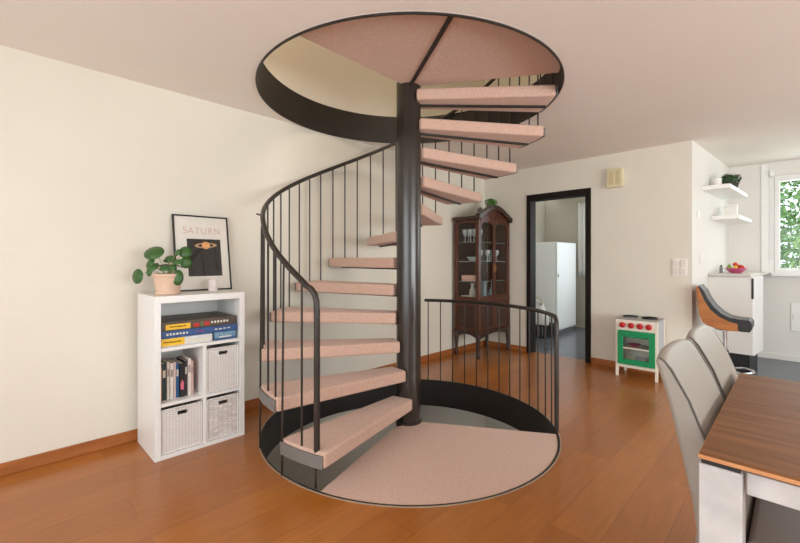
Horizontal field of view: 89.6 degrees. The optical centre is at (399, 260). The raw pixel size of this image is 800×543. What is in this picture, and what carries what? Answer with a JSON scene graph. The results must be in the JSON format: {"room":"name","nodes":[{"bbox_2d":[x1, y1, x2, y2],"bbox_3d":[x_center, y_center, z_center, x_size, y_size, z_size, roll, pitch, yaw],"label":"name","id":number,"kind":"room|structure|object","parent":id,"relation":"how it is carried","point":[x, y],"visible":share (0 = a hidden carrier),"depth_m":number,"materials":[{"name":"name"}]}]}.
{"room":"dining room","nodes":[
{"label":"dining room","id":0,"kind":"room"},
{"bbox_2d":[0,36,484,490],"bbox_3d":[-1.184,0.052,3.400,0.150,8.100,6.876,0,0,45],"label":"wall","id":1,"kind":"structure","parent":0,"point":[95,166],"depth_m":2.76,"materials":[{"name":"paint"}]},
{"bbox_2d":[0,340,484,476],"bbox_3d":[-1.115,1.166,3.353,0.014,0.072,6.606,0,0,45],"label":"baseboard","id":2,"kind":"structure","parent":1,"relation":"attached to","point":[18,465],"depth_m":2.50,"materials":[{"name":"brown wood"}]},
{"bbox_2d":[255,11,564,142],"bbox_3d":[0.065,-1.319,3.016,2.160,0.266,2.160,0,0,45],"label":"trim","id":3,"kind":"structure","parent":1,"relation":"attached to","point":[298,109],"depth_m":3.58,"materials":[{"name":"black metal"}]},
{"bbox_2d":[260,379,559,505],"bbox_3d":[0.065,1.327,3.016,2.112,0.258,2.112,0,0,45],"label":"trim","id":4,"kind":"structure","parent":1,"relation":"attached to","point":[509,410],"depth_m":3.65,"materials":[{"name":"black metal"}]},
{"bbox_2d":[0,0,799,169],"bbox_3d":[2.089,-1.323,2.013,6.656,0.250,9.400,0,0,45],"label":"ceiling","id":5,"kind":"structure","parent":0,"point":[721,76],"depth_m":2.30,"materials":[{"name":"paint"}]},
{"bbox_2d":[0,326,799,542],"bbox_3d":[1.966,1.327,2.134,6.800,0.250,9.200,0,0,45],"label":"floor","id":6,"kind":"structure","parent":0,"point":[618,475],"depth_m":2.08,"materials":[{"name":"brown wood"}]},
{"bbox_2d":[138,289,244,462],"bbox_3d":[-1.405,0.710,2.721,0.400,0.984,0.546,0,0,45],"label":"bookcase","id":7,"kind":"object","parent":6,"relation":"on","point":[151,307],"visible":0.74,"depth_m":2.59,"materials":[{"name":"white laminate"}]},
{"bbox_2d":[161,366,161,400],"bbox_3d":[-1.527,0.757,2.524,0.161,0.215,0.018,0,0,45],"label":"book","id":8,"kind":"object","parent":7,"relation":"on","point":[161,366],"visible":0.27,"depth_m":2.47,"materials":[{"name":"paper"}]},
{"bbox_2d":[132,246,191,294],"bbox_3d":[-1.515,0.064,2.567,0.232,0.306,0.280,0,0,45],"label":"potted plant","id":9,"kind":"object","parent":7,"relation":"on","point":[169,283],"visible":1,"depth_m":2.54,"materials":[{"name":"green plant"}]},
{"bbox_2d":[161,361,165,400],"bbox_3d":[-1.512,0.752,2.540,0.161,0.225,0.024,0,0,45],"label":"book","id":10,"kind":"object","parent":7,"relation":"on","point":[163,364],"visible":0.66,"depth_m":2.48,"materials":[{"name":"paper"}]},
{"bbox_2d":[161,358,169,399],"bbox_3d":[-1.494,0.749,2.553,0.161,0.232,0.017,0,0,45],"label":"book","id":11,"kind":"object","parent":7,"relation":"on","point":[162,359],"visible":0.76,"depth_m":2.50,"materials":[{"name":"paper"}]},
{"bbox_2d":[165,359,173,398],"bbox_3d":[-1.480,0.754,2.566,0.161,0.222,0.020,0,0,45],"label":"book","id":12,"kind":"object","parent":7,"relation":"on","point":[171,363],"visible":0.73,"depth_m":2.51,"materials":[{"name":"paper"}]},
{"bbox_2d":[166,358,175,397],"bbox_3d":[-1.468,0.752,2.579,0.160,0.226,0.012,0,0,45],"label":"book","id":13,"kind":"object","parent":7,"relation":"on","point":[172,361],"visible":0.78,"depth_m":2.53,"materials":[{"name":"paper"}]},
{"bbox_2d":[171,359,178,397],"bbox_3d":[-1.460,0.757,2.593,0.161,0.216,0.018,0,0,45],"label":"book","id":14,"kind":"object","parent":7,"relation":"on","point":[177,363],"visible":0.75,"depth_m":2.54,"materials":[{"name":"paper"}]},
{"bbox_2d":[174,359,184,396],"bbox_3d":[-1.435,0.759,2.605,0.161,0.212,0.030,0,0,45],"label":"book","id":15,"kind":"object","parent":7,"relation":"on","point":[181,364],"visible":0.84,"depth_m":2.55,"materials":[{"name":"paper"}]},
{"bbox_2d":[161,399,201,455],"bbox_3d":[-1.478,1.040,2.627,0.360,0.274,0.236,0,0,45],"label":"wicker basket","id":16,"kind":"object","parent":7,"relation":"on","point":[181,424],"visible":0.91,"depth_m":2.51,"materials":[{"name":"white wicker"}]},
{"bbox_2d":[177,356,186,395],"bbox_3d":[-1.424,0.753,2.627,0.161,0.224,0.016,0,0,45],"label":"book","id":17,"kind":"object","parent":7,"relation":"on","point":[179,357],"visible":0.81,"depth_m":2.57,"materials":[{"name":"paper"}]},
{"bbox_2d":[180,354,190,394],"bbox_3d":[-1.405,0.747,2.634,0.161,0.236,0.018,0,0,45],"label":"book","id":18,"kind":"object","parent":7,"relation":"on","point":[188,359],"visible":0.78,"depth_m":2.58,"materials":[{"name":"paper"}]},
{"bbox_2d":[161,333,211,347],"bbox_3d":[-1.453,0.505,2.652,0.326,0.050,0.300,0,0,45],"label":"game","id":19,"kind":"object","parent":7,"relation":"on","point":[176,341],"visible":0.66,"depth_m":2.53,"materials":[{"name":"white cardboard"}]},
{"bbox_2d":[161,323,236,338],"bbox_3d":[-1.399,0.456,2.715,0.333,0.042,0.462,0,0,45],"label":"game","id":20,"kind":"object","parent":19,"relation":"on","point":[220,328],"visible":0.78,"depth_m":2.58,"materials":[{"name":"blue cardboard"}]},
{"bbox_2d":[161,311,235,331],"bbox_3d":[-1.406,0.406,2.719,0.339,0.056,0.454,0,0,45],"label":"game","id":21,"kind":"object","parent":20,"relation":"on","point":[215,318],"visible":0.92,"depth_m":2.63,"materials":[{"name":"cardboard"}]},
{"bbox_2d":[191,359,193,394],"bbox_3d":[-1.397,0.756,2.652,0.161,0.218,0.016,0,0,45],"label":"book","id":22,"kind":"object","parent":7,"relation":"on","point":[192,361],"visible":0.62,"depth_m":2.60,"materials":[{"name":"paper"}]},
{"bbox_2d":[171,214,231,291],"bbox_3d":[-1.440,-0.054,2.939,0.108,0.547,0.384,0,0,45],"label":"framed poster","id":23,"kind":"object","parent":7,"relation":"on","point":[207,237],"visible":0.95,"depth_m":2.94,"materials":[{"name":"paper"}]},
{"bbox_2d":[208,279,217,290],"bbox_3d":[-1.318,0.175,2.836,0.063,0.084,0.063,0,0,45],"label":"candle jar","id":24,"kind":"object","parent":7,"relation":"on","point":[212,283],"visible":0.99,"depth_m":2.81,"materials":[{"name":"white glass"}]},
{"bbox_2d":[207,342,238,393],"bbox_3d":[-1.303,0.720,2.804,0.360,0.290,0.210,0,0,45],"label":"wicker basket","id":25,"kind":"object","parent":7,"relation":"on","point":[222,359],"visible":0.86,"depth_m":2.69,"materials":[{"name":"white wicker"}]},
{"bbox_2d":[207,391,238,441],"bbox_3d":[-1.303,1.040,2.804,0.360,0.274,0.210,0,0,45],"label":"wicker basket","id":26,"kind":"object","parent":7,"relation":"on","point":[222,409],"visible":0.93,"depth_m":2.69,"materials":[{"name":"white wicker"}]},
{"bbox_2d":[212,330,234,340],"bbox_3d":[-1.290,0.504,2.817,0.326,0.052,0.140,0,0,45],"label":"game","id":27,"kind":"object","parent":7,"relation":"on","point":[225,334],"visible":0.48,"depth_m":2.70,"materials":[{"name":"blue cardboard"}]},
{"bbox_2d":[258,379,560,507],"bbox_3d":[0.065,1.205,3.016,2.124,0.014,2.124,0,0,45],"label":"trim","id":28,"kind":"structure","parent":6,"relation":"attached to","point":[546,471],"depth_m":2.07,"materials":[{"name":"metal"}]},
{"bbox_2d":[453,205,512,358],"bbox_3d":[1.087,0.252,5.253,0.408,1.900,0.791,0,0,45],"label":"display cabinet","id":29,"kind":"object","parent":6,"relation":"on","point":[494,221],"visible":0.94,"depth_m":5.15,"materials":[{"name":"brown wood"}]},
{"bbox_2d":[462,230,467,241],"bbox_3d":[0.827,-0.308,5.100,0.071,0.158,0.071,0,0,45],"label":"wine glass","id":30,"kind":"object","parent":29,"relation":"on","point":[464,232],"visible":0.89,"depth_m":5.08,"materials":[{"name":"clear glass"}]},
{"bbox_2d":[461,275,475,280],"bbox_3d":[0.899,0.226,5.099,0.191,0.070,0.146,0,0,45],"label":"storage box","id":31,"kind":"object","parent":29,"relation":"on","point":[464,277],"visible":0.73,"depth_m":5.05,"materials":[{"name":"pink cardboard"}]},
{"bbox_2d":[468,229,472,241],"bbox_3d":[0.883,-0.308,5.030,0.071,0.158,0.071,0,0,45],"label":"wine glass","id":32,"kind":"object","parent":29,"relation":"on","point":[470,231],"visible":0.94,"depth_m":5.00,"materials":[{"name":"clear glass"}]},
{"bbox_2d":[467,257,475,260],"bbox_3d":[0.915,-0.017,5.097,0.150,0.055,0.150,0,0,45],"label":"glass bowl","id":33,"kind":"object","parent":29,"relation":"on","point":[468,258],"visible":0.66,"depth_m":5.05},
{"bbox_2d":[469,283,475,296],"bbox_3d":[0.908,0.389,5.048,0.084,0.200,0.084,0,0,45],"label":"vase","id":34,"kind":"object","parent":29,"relation":"on","point":[472,293],"visible":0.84,"depth_m":5.02,"materials":[{"name":"ceramic"}]},
{"bbox_2d":[459,242,504,243],"bbox_3d":[1.077,-0.224,5.266,0.317,0.008,0.681,0,0,45],"label":"glass shelf","id":35,"kind":"object","parent":29,"relation":"attached to","point":[459,242],"depth_m":5.17,"materials":[{"name":"clear glass"}]},
{"bbox_2d":[459,261,504,261],"bbox_3d":[1.077,0.016,5.266,0.317,0.008,0.681,0,0,45],"label":"glass shelf","id":36,"kind":"object","parent":29,"relation":"attached to","point":[459,261],"depth_m":5.06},
{"bbox_2d":[459,279,504,281],"bbox_3d":[1.077,0.266,5.266,0.317,0.008,0.681,0,0,45],"label":"glass shelf","id":37,"kind":"object","parent":29,"relation":"attached to","point":[460,280],"depth_m":5.17,"materials":[{"name":"clear glass"}]},
{"bbox_2d":[481,282,486,295],"bbox_3d":[1.070,0.379,5.126,0.090,0.220,0.090,0,0,45],"label":"vase","id":38,"kind":"object","parent":29,"relation":"on","point":[483,284],"visible":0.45,"depth_m":5.10,"materials":[{"name":"blue glass"}]},
{"bbox_2d":[485,250,489,260],"bbox_3d":[1.123,-0.060,5.173,0.065,0.142,0.065,0,0,45],"label":"wine glass","id":39,"kind":"object","parent":29,"relation":"on","point":[487,252],"visible":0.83,"depth_m":5.15,"materials":[{"name":"clear glass"}]},
{"bbox_2d":[488,279,491,294],"bbox_3d":[1.211,0.369,5.297,0.110,0.240,0.110,0,0,45],"label":"decanter","id":40,"kind":"object","parent":29,"relation":"on","point":[490,289],"visible":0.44,"depth_m":5.28,"materials":[{"name":"glass"}]},
{"bbox_2d":[484,198,496,206],"bbox_3d":[1.198,-0.668,5.284,0.165,0.294,0.168,0,0,-23],"label":"potted plant","id":41,"kind":"object","parent":29,"relation":"on","point":[490,201],"visible":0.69,"depth_m":5.25,"materials":[{"name":"green plant"}]},
{"bbox_2d":[424,299,558,432],"bbox_3d":[0.804,0.792,3.518,0.347,0.812,1.530,0,0,-34],"label":"guard rail","id":42,"kind":"object","parent":6,"relation":"on","point":[552,315],"visible":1,"depth_m":3.44,"materials":[{"name":"metal"}]},
{"bbox_2d":[536,323,553,338],"bbox_3d":[2.201,1.099,6.399,0.410,0.205,0.330,0,0,45],"label":"crate","id":43,"kind":"object","parent":6,"relation":"on","point":[548,327],"visible":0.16,"depth_m":6.21,"materials":[{"name":"black metal"}]},
{"bbox_2d":[536,297,548,335],"bbox_3d":[2.195,0.882,6.406,0.344,0.608,0.294,0,0,45],"label":"laundry bag","id":44,"kind":"object","parent":43,"relation":"on","point":[539,305],"visible":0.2,"depth_m":6.28,"materials":[{"name":"white fabric"}]},
{"bbox_2d":[536,242,575,332],"bbox_3d":[2.567,0.452,6.965,0.667,1.500,0.770,0,0,45],"label":"cabinet","id":45,"kind":"object","parent":6,"relation":"on","point":[555,261],"visible":0.69,"depth_m":6.64,"materials":[{"name":"white metal"}]},
{"bbox_2d":[616,315,664,382],"bbox_3d":[2.486,0.893,4.173,0.381,0.617,0.337,0,0,45],"label":"toy kitchen","id":46,"kind":"object","parent":6,"relation":"on","point":[649,332],"visible":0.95,"depth_m":4.10,"materials":[{"name":"beige paint"}]},
{"bbox_2d":[628,343,640,346],"bbox_3d":[2.455,0.885,4.209,0.120,0.020,0.120,0,0,45],"label":"plate","id":47,"kind":"object","parent":46,"relation":"on","point":[631,344],"visible":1,"depth_m":4.22,"materials":[{"name":"red plastic"}]},
{"bbox_2d":[618,330,654,368],"bbox_3d":[2.479,0.894,4.166,0.337,0.344,0.317,0,0,45],"label":"oven","id":48,"kind":"object","parent":46,"relation":"in","point":[646,338],"depth_m":4.13,"materials":[{"name":"green paint"}]},
{"bbox_2d":[616,315,664,322],"bbox_3d":[2.496,0.604,4.183,0.381,0.012,0.309,0,0,45],"label":"countertop","id":49,"kind":"structure","parent":46,"relation":"on","point":[639,318],"depth_m":4.10,"materials":[{"name":"wood"}]},
{"bbox_2d":[623,315,657,319],"bbox_3d":[2.495,0.591,4.186,0.323,0.013,0.148,0,0,45],"label":"cooktop","id":50,"kind":"object","parent":46,"relation":"in","point":[624,316],"depth_m":4.18,"materials":[{"name":"black metal"}]},
{"bbox_2d":[635,357,648,361],"bbox_3d":[2.505,1.040,4.151,0.132,0.063,0.150,0,0,-3],"label":"pot","id":51,"kind":"object","parent":46,"relation":"on","point":[645,359],"visible":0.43,"depth_m":4.16,"materials":[{"name":"black metal"}]},
{"bbox_2d":[686,325,737,400],"bbox_3d":[1.396,0.736,1.453,0.558,0.931,0.412,0,0,45],"label":"dining chair","id":52,"kind":"object","parent":6,"relation":"on","point":[704,338],"visible":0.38,"depth_m":1.56,"materials":[{"name":"grey leather"}]},
{"bbox_2d":[696,284,754,374],"bbox_3d":[3.137,0.723,3.873,0.426,0.958,0.390,0,0,45],"label":"bar stool","id":53,"kind":"object","parent":6,"relation":"on","point":[711,313],"visible":0.75,"depth_m":3.83,"materials":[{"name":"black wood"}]},
{"bbox_2d":[656,339,799,542],"bbox_3d":[1.080,0.736,1.133,0.558,0.931,0.412,0,0,45],"label":"dining chair","id":54,"kind":"object","parent":6,"relation":"on","point":[695,398],"visible":0.66,"depth_m":1.14,"materials":[{"name":"grey leather"}]},
{"bbox_2d":[708,272,769,372],"bbox_3d":[3.963,0.674,4.686,1.195,1.056,0.425,0,0,-39],"label":"base cabinet","id":55,"kind":"object","parent":6,"relation":"on","point":[738,294],"visible":0.76,"depth_m":4.29,"materials":[{"name":"white laminate"}]},
{"bbox_2d":[708,272,769,276],"bbox_3d":[3.957,0.158,4.695,1.195,0.025,0.403,0,0,-39],"label":"countertop","id":56,"kind":"structure","parent":55,"relation":"on","point":[744,274],"depth_m":4.43,"materials":[{"name":"white stone"}]},
{"bbox_2d":[725,268,747,272],"bbox_3d":[3.845,0.117,4.607,0.210,0.056,0.210,0,0,45],"label":"fruit bowl","id":57,"kind":"object","parent":56,"relation":"on","point":[731,270],"visible":0.95,"depth_m":4.55,"materials":[{"name":"pink glass"}]},
{"bbox_2d":[698,373,799,542],"bbox_3d":[1.714,0.827,0.610,1.917,0.750,0.940,0,0,45],"label":"dining table","id":58,"kind":"object","parent":6,"relation":"on","point":[756,430],"visible":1,"depth_m":0.94,"materials":[{"name":"brown wood"}]},
{"bbox_2d":[536,201,545,241],"bbox_3d":[1.920,0.002,6.905,0.130,2.400,2.474,0,0,45],"label":"wall","id":59,"kind":"structure","parent":0,"point":[540,206],"depth_m":7.56,"materials":[{"name":"paint"}]},
{"bbox_2d":[546,197,584,327],"bbox_3d":[3.680,0.002,6.885,2.662,2.400,0.130,0,0,45],"label":"wall","id":60,"kind":"structure","parent":0,"point":[561,214],"depth_m":7.38,"materials":[{"name":"paint"}]},
{"bbox_2d":[577,201,584,276],"bbox_3d":[3.272,-0.377,7.150,0.270,1.338,0.046,0,0,45],"label":"hanging towel","id":61,"kind":"object","parent":60,"relation":"hanging from","point":[581,205],"visible":0.59,"depth_m":7.19,"materials":[{"name":"fabric"}]},
{"bbox_2d":[485,74,691,430],"bbox_3d":[2.829,0.052,4.186,4.456,8.100,0.120,0,0,45],"label":"wall","id":62,"kind":"structure","parent":0,"point":[638,227],"depth_m":4.45,"materials":[{"name":"paint"}]},
{"bbox_2d":[526,188,590,362],"bbox_3d":[1.985,0.178,5.018,0.800,2.048,0.152,0,0,45],"label":"door frame","id":63,"kind":"structure","parent":62,"relation":"in","point":[531,200],"depth_m":5.20,"materials":[{"name":"paint"}]},
{"bbox_2d":[488,341,660,375],"bbox_3d":[2.058,1.166,4.853,2.394,0.072,0.014,0,0,45],"label":"baseboard","id":64,"kind":"structure","parent":62,"relation":"attached to","point":[597,361],"depth_m":4.63,"materials":[{"name":"brown wood"}]},
{"bbox_2d":[607,167,623,188],"bbox_3d":[2.397,-0.916,4.486,0.164,0.210,0.058,0,0,45],"label":"door chime","id":65,"kind":"object","parent":62,"relation":"attached to","point":[615,177],"visible":1,"depth_m":4.46,"materials":[{"name":"beige plastic"}]},
{"bbox_2d":[672,259,686,275],"bbox_3d":[2.835,0.072,4.086,0.132,0.176,0.014,0,0,45],"label":"switch panel","id":66,"kind":"object","parent":62,"relation":"attached to","point":[679,266],"visible":1,"depth_m":4.08,"materials":[{"name":"plastic"}]},
{"bbox_2d":[692,141,728,327],"bbox_3d":[3.575,0.002,4.696,0.266,2.400,1.893,0,0,45],"label":"wall","id":67,"kind":"structure","parent":0,"point":[710,238],"depth_m":4.35,"materials":[{"name":"white paint"}]},
{"bbox_2d":[702,183,747,199],"bbox_3d":[3.662,-0.764,4.521,1.038,0.042,0.234,0,0,-42],"label":"floating shelf","id":68,"kind":"object","parent":67,"relation":"attached to","point":[722,191],"visible":1,"depth_m":4.36,"materials":[{"name":"white laminate"}]},
{"bbox_2d":[712,178,721,184],"bbox_3d":[3.500,-0.846,4.442,0.084,0.120,0.084,0,0,45],"label":"canister","id":69,"kind":"object","parent":68,"relation":"on","point":[716,181],"visible":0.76,"depth_m":4.41,"materials":[{"name":"ceramic"}]},
{"bbox_2d":[719,174,741,187],"bbox_3d":[3.720,-0.885,4.546,0.218,0.199,0.234,0,0,45],"label":"potted plant","id":70,"kind":"object","parent":68,"relation":"on","point":[734,180],"visible":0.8,"depth_m":4.48,"materials":[{"name":"green plant"}]},
{"bbox_2d":[711,214,752,223],"bbox_3d":[3.949,-0.479,4.772,0.918,0.042,0.240,0,0,-42],"label":"floating shelf","id":71,"kind":"object","parent":67,"relation":"attached to","point":[727,219],"visible":1,"depth_m":4.57,"materials":[{"name":"white laminate"}]},
{"bbox_2d":[724,204,737,214],"bbox_3d":[3.842,-0.571,4.667,0.116,0.140,0.116,0,0,45],"label":"tin","id":72,"kind":"object","parent":71,"relation":"on","point":[732,209],"visible":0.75,"depth_m":4.63,"materials":[{"name":"plastic"}]},
{"bbox_2d":[729,159,799,355],"bbox_3d":[5.686,0.002,3.942,4.048,2.400,0.200,0,0,45],"label":"wall","id":73,"kind":"structure","parent":0,"point":[779,292],"depth_m":4.96,"materials":[{"name":"white paint"}]},
{"bbox_2d":[758,351,799,361],"bbox_3d":[5.621,1.167,3.856,4.018,0.070,0.014,0,0,45],"label":"baseboard","id":74,"kind":"structure","parent":73,"relation":"attached to","point":[760,354],"depth_m":4.87,"materials":[{"name":"white paint"}]},
{"bbox_2d":[761,164,799,276],"bbox_3d":[5.145,-0.493,4.336,1.870,1.370,0.180,0,0,45],"label":"window","id":75,"kind":"structure","parent":73,"relation":"in","point":[770,185],"depth_m":4.93,"materials":[{"name":"clear glass"},{"name":"white plastic"}]},
{"bbox_2d":[791,302,799,331],"bbox_3d":[4.804,0.672,4.660,0.400,0.340,0.018,0,0,45],"label":"access panel","id":76,"kind":"object","parent":73,"relation":"attached to","point":[795,307],"visible":1,"depth_m":4.77,"materials":[{"name":"white laminate"}]},
{"bbox_3d":[0.746,3.977,2.148,4.356,0.250,5.706,0,0,45],"label":"floor","id":77,"kind":"structure","parent":0,"visible":0},
{"bbox_2d":[256,15,559,504],"bbox_3d":[0.063,0.817,3.018,2.125,6.070,2.120,0,0,0],"label":"spiral staircase","id":78,"kind":"structure","parent":77,"relation":"on","point":[418,462],"depth_m":2.70,"materials":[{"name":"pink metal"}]},
{"label":"outside","id":79,"kind":"structure","parent":0,"visible":0},
{"bbox_3d":[14.456,1.402,8.949,24.000,0.300,18.950,0,0,45],"label":"ground","id":80,"kind":"structure","parent":79,"visible":0},
{"bbox_2d":[780,180,799,267],"bbox_3d":[9.814,-0.933,10.522,3.416,4.374,3.415,0,0,45],"label":"tree","id":81,"kind":"object","parent":80,"relation":"on","point":[784,213],"visible":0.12,"depth_m":9.79,"materials":[{"name":"green plant"}]},
{"bbox_2d":[780,210,799,267],"bbox_3d":[8.402,-0.035,7.441,2.006,2.579,2.002,0,0,45],"label":"tree","id":82,"kind":"object","parent":80,"relation":"on","point":[796,243],"visible":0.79,"depth_m":7.92,"materials":[{"name":"green plant"}]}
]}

